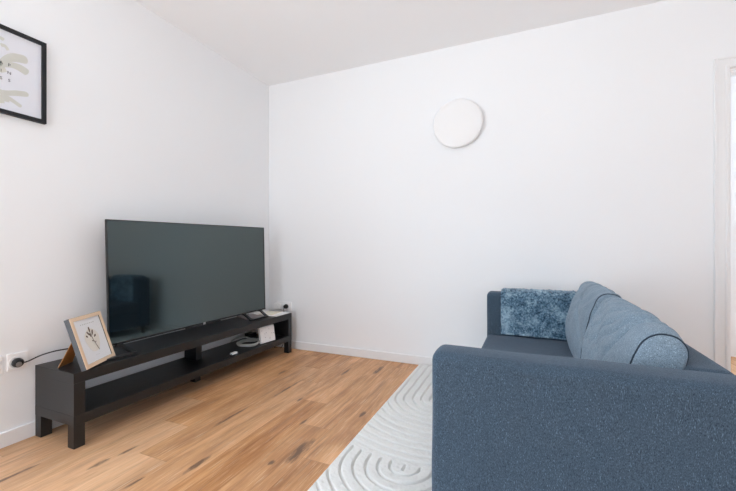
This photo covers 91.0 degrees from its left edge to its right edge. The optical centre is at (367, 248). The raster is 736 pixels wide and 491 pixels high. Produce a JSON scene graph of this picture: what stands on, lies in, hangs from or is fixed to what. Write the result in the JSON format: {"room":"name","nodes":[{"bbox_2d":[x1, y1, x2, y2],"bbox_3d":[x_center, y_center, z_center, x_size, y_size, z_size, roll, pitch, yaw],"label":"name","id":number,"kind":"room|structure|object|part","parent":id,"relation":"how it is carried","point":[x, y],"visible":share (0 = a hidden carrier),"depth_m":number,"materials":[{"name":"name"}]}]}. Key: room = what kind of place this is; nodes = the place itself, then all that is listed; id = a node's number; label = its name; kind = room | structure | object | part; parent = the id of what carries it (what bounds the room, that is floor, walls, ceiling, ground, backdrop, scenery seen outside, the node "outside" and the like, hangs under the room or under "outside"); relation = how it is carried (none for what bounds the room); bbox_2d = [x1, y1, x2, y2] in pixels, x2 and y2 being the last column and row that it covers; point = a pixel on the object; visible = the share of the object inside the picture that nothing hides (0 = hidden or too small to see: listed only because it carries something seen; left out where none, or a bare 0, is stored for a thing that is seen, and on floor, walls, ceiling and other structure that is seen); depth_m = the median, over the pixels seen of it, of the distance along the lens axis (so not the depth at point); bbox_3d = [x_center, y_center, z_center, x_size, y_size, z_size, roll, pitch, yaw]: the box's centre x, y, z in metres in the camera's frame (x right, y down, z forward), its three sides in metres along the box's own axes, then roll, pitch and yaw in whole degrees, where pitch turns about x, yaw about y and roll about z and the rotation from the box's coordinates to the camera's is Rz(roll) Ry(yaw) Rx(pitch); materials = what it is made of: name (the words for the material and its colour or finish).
{"room":"living room","nodes":[
{"label":"living room","id":0,"kind":"room"},
{"bbox_2d":[0,0,268,432],"bbox_3d":[-1.933,-0.322,1.447,0.100,2.553,4.850,0,0,23],"label":"wall","id":1,"kind":"structure","parent":0,"point":[146,121],"depth_m":2.14,"materials":[{"name":"paint"}]},
{"bbox_2d":[0,357,2,374],"bbox_3d":[-1.766,0.561,1.697,0.010,0.084,0.082,0,0,23],"label":"wall socket","id":2,"kind":"object","parent":1,"relation":"attached to","point":[1,358],"visible":1,"depth_m":1.73,"materials":[{"name":"white plastic"}]},
{"bbox_2d":[6,351,27,371],"bbox_3d":[-1.728,0.556,1.785,0.012,0.083,0.082,0,0,23],"label":"wall socket","id":3,"kind":"object","parent":1,"relation":"attached to","point":[24,354],"visible":0.88,"depth_m":1.77,"materials":[{"name":"white plastic"}]},
{"bbox_2d":[0,24,46,124],"bbox_3d":[-1.747,-0.855,1.728,0.022,0.419,0.342,0,0,23],"label":"framed print","id":4,"kind":"object","parent":1,"relation":"attached to","point":[23,57],"visible":1,"depth_m":1.80,"materials":[{"name":"black wood"}]},
{"bbox_2d":[0,420,63,448],"bbox_3d":[-1.440,0.919,2.460,0.013,0.072,2.400,0,0,23],"label":"baseboard","id":5,"kind":"structure","parent":1,"relation":"attached to","point":[20,433],"depth_m":1.79,"materials":[{"name":"white paint"}]},
{"bbox_2d":[0,346,735,490],"bbox_3d":[0.986,0.995,0.906,5.895,0.080,6.140,0,0,23],"label":"floor","id":6,"kind":"structure","parent":0,"point":[272,419],"depth_m":1.85,"materials":[{"name":"brown wood"}]},
{"bbox_2d":[35,313,291,449],"bbox_3d":[-1.199,0.775,2.588,0.327,0.360,1.762,0,0,23],"label":"tv stand","id":7,"kind":"object","parent":6,"relation":"on","point":[61,395],"visible":0.89,"depth_m":2.11,"materials":[{"name":"black wood"}]},
{"bbox_3d":[-1.661,0.901,1.855,0.049,0.108,0.049,0,0,23],"label":"leg","id":8,"kind":"part","parent":7,"relation":"part of","materials":[{"name":"black wood"}]},
{"bbox_3d":[-1.534,0.722,1.800,0.327,0.154,0.049,0,0,23],"label":"panel","id":9,"kind":"part","parent":7,"relation":"part of","materials":[{"name":"black wood"}]},
{"bbox_2d":[11,346,116,366],"bbox_3d":[-1.615,0.566,1.985,0.029,0.055,0.514,0,0,25],"label":"power cable","id":10,"kind":"object","parent":7,"relation":"on","point":[18,362],"visible":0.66,"depth_m":1.77,"materials":[{"name":"rubber"}]},
{"bbox_3d":[-1.407,0.901,1.746,0.049,0.108,0.049,0,0,23],"label":"leg","id":11,"kind":"part","parent":7,"relation":"part of","materials":[{"name":"black wood"}]},
{"bbox_2d":[58,311,115,371],"bbox_3d":[-1.453,0.467,1.850,0.177,0.254,0.236,0,0,-6],"label":"photo frame","id":12,"kind":"object","parent":7,"relation":"on","point":[91,344],"visible":0.98,"depth_m":1.83,"materials":[{"name":"brown wood"}]},
{"bbox_3d":[-1.498,0.495,1.845,0.088,0.197,0.100,0,0,-6],"label":"easel leg","id":13,"kind":"part","parent":12,"relation":"part of","materials":[{"name":"beige wood"}]},
{"bbox_2d":[73,315,110,364],"bbox_3d":[-1.412,0.465,1.854,0.072,0.210,0.197,0,0,-6],"label":"print","id":14,"kind":"object","parent":12,"relation":"attached to","point":[91,340],"depth_m":1.84,"materials":[{"name":"white paper"}]},
{"bbox_2d":[35,334,291,426],"bbox_3d":[-1.199,0.823,2.588,0.327,0.048,1.762,0,0,23],"label":"shelf","id":15,"kind":"object","parent":7,"relation":"attached to","point":[105,398],"depth_m":2.18,"materials":[{"name":"black wood"}]},
{"bbox_2d":[102,219,268,362],"bbox_3d":[-1.175,0.206,2.542,0.204,0.777,1.433,0,0,25],"label":"television","id":16,"kind":"object","parent":7,"relation":"on","point":[162,277],"visible":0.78,"depth_m":2.44,"materials":[{"name":"black plastic"}]},
{"bbox_3d":[-1.244,0.901,2.607,0.050,0.108,0.050,0,0,23],"label":"leg","id":17,"kind":"part","parent":7,"relation":"part of","materials":[{"name":"black wood"}]},
{"bbox_2d":[223,351,236,359],"bbox_3d":[-1.022,0.791,2.672,0.045,0.016,0.166,0,0,17],"label":"lead","id":18,"kind":"object","parent":7,"relation":"on","point":[234,352],"visible":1,"depth_m":2.70,"materials":[{"name":"white plastic"}]},
{"bbox_2d":[231,336,259,346],"bbox_3d":[-1.019,0.769,2.990,0.266,0.053,0.195,0,0,-7],"label":"coiled cord","id":19,"kind":"object","parent":7,"relation":"on","point":[239,343],"visible":0.93,"depth_m":3.03,"materials":[{"name":"grey plastic"}]},
{"bbox_2d":[237,314,260,319],"bbox_3d":[-1.020,0.590,3.120,0.150,0.009,0.184,0,0,-43],"label":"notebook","id":20,"kind":"object","parent":7,"relation":"on","point":[252,316],"visible":0.74,"depth_m":3.10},
{"bbox_2d":[245,332,255,337],"bbox_3d":[-1.053,0.778,3.244,0.067,0.042,0.085,0,0,23],"label":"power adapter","id":21,"kind":"object","parent":7,"relation":"on","point":[249,334],"visible":0.77,"depth_m":3.21,"materials":[{"name":"black plastic"}]},
{"bbox_2d":[258,324,274,343],"bbox_3d":[-0.861,0.728,3.076,0.049,0.137,0.160,0,0,31],"label":"router","id":22,"kind":"object","parent":7,"relation":"on","point":[266,333],"visible":0.88,"depth_m":3.06,"materials":[{"name":"white plastic"}]},
{"bbox_2d":[251,310,289,316],"bbox_3d":[-0.892,0.593,3.297,0.300,0.003,0.208,0,0,23],"label":"document","id":23,"kind":"object","parent":7,"relation":"on","point":[259,312],"visible":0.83,"depth_m":3.28,"materials":[{"name":"white paper"}]},
{"bbox_2d":[259,311,280,314],"bbox_3d":[-0.888,0.588,3.290,0.130,0.006,0.170,0,0,16],"label":"booklet","id":24,"kind":"object","parent":23,"relation":"on","point":[267,312],"visible":0.91,"depth_m":3.30,"materials":[{"name":"white paper"}]},
{"bbox_3d":[-0.864,0.722,3.376,0.327,0.154,0.049,0,0,23],"label":"panel","id":25,"kind":"part","parent":7,"relation":"part of","materials":[{"name":"black wood"}]},
{"bbox_3d":[-0.736,0.901,3.321,0.049,0.108,0.049,0,0,23],"label":"leg","id":26,"kind":"part","parent":7,"relation":"part of","materials":[{"name":"black wood"}]},
{"bbox_2d":[307,364,431,490],"bbox_3d":[0.691,0.944,1.506,1.628,0.021,2.412,0,0,23],"label":"rug","id":27,"kind":"object","parent":6,"relation":"on","point":[392,451],"visible":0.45,"depth_m":1.67,"materials":[{"name":"white fabric"}]},
{"bbox_2d":[432,291,735,490],"bbox_3d":[0.855,0.617,1.666,0.734,0.641,1.681,0,0,24],"label":"sofa","id":28,"kind":"object","parent":27,"relation":"on","point":[511,412],"visible":0.76,"depth_m":0.91,"materials":[{"name":"blue fabric"}]},
{"bbox_3d":[1.168,0.576,2.373,0.734,0.559,0.135,0,0,24],"label":"armrest","id":29,"kind":"part","parent":28,"relation":"part of","materials":[{"name":"blue fabric"}]},
{"bbox_2d":[482,335,573,357],"bbox_3d":[0.802,0.633,1.688,0.611,0.119,1.411,0,0,24],"label":"seat cushion","id":30,"kind":"object","parent":28,"relation":"on","point":[510,343],"depth_m":2.15,"materials":[{"name":"blue fabric"}]},
{"bbox_2d":[501,288,575,339],"bbox_3d":[1.123,0.420,2.387,0.461,0.304,0.198,0,0,24],"label":"throw blanket","id":31,"kind":"object","parent":28,"relation":"on","point":[540,313],"visible":0.91,"depth_m":2.33,"materials":[{"name":"blue fabric"}]},
{"bbox_2d":[565,281,620,357],"bbox_3d":[1.156,0.384,1.902,0.203,0.388,0.669,0,0,24],"label":"cushion","id":32,"kind":"object","parent":28,"relation":"on","point":[587,299],"visible":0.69,"depth_m":1.75,"materials":[{"name":"blue fabric"}]},
{"bbox_2d":[581,297,688,369],"bbox_3d":[0.878,0.389,1.275,0.205,0.379,0.696,0,0,24],"label":"cushion","id":33,"kind":"object","parent":28,"relation":"on","point":[620,331],"visible":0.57,"depth_m":1.07,"materials":[{"name":"blue fabric"}]},
{"bbox_3d":[1.136,0.577,1.541,0.118,0.556,1.419,0,0,24],"label":"backrest","id":34,"kind":"part","parent":28,"relation":"part of","materials":[{"name":"blue fabric"}]},
{"bbox_2d":[135,0,665,85],"bbox_3d":[0.986,-1.638,0.906,5.895,0.080,6.140,0,0,23],"label":"ceiling","id":35,"kind":"structure","parent":0,"point":[275,42],"depth_m":2.58,"materials":[{"name":"paint"}]},
{"bbox_2d":[269,0,735,360],"bbox_3d":[1.272,-0.322,2.665,4.845,2.553,0.100,0,0,23],"label":"wall","id":36,"kind":"structure","parent":0,"point":[591,158],"depth_m":2.72,"materials":[{"name":"paint"}]},
{"bbox_2d":[276,301,291,310],"bbox_3d":[-0.810,0.557,3.490,0.176,0.086,0.012,0,0,23],"label":"wall socket","id":37,"kind":"object","parent":36,"relation":"attached to","point":[289,304],"visible":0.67,"depth_m":3.47,"materials":[{"name":"white plastic"}]},
{"bbox_2d":[274,302,281,308],"bbox_3d":[-0.864,0.554,3.480,0.065,0.058,0.048,0,0,23],"label":"charger","id":38,"kind":"object","parent":37,"relation":"attached to","point":[277,305],"visible":1,"depth_m":3.46,"materials":[{"name":"white plastic"}]},
{"bbox_2d":[277,341,432,364],"bbox_3d":[0.585,0.919,2.896,3.373,0.072,0.013,0,0,23],"label":"baseboard","id":39,"kind":"structure","parent":36,"relation":"attached to","point":[372,354],"depth_m":3.16,"materials":[{"name":"white paint"}]},
{"bbox_2d":[433,99,482,147],"bbox_3d":[0.700,-0.973,2.825,0.380,0.380,0.054,0,0,23],"label":"wall lamp","id":40,"kind":"object","parent":36,"relation":"attached to","point":[458,122],"visible":1,"depth_m":2.80,"materials":[{"name":"white plastic"}]},
{"bbox_2d":[714,55,735,371],"bbox_3d":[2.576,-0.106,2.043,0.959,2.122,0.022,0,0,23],"label":"trim","id":41,"kind":"structure","parent":36,"relation":"attached to","point":[722,65],"depth_m":2.21,"materials":[{"name":"white paint"}]},
{"bbox_2d":[731,76,735,356],"bbox_3d":[3.523,-0.322,3.109,2.950,2.553,0.100,0,0,23],"label":"wall","id":42,"kind":"structure","parent":0,"point":[733,78],"depth_m":3.19,"materials":[{"name":"paint"}]}
]}

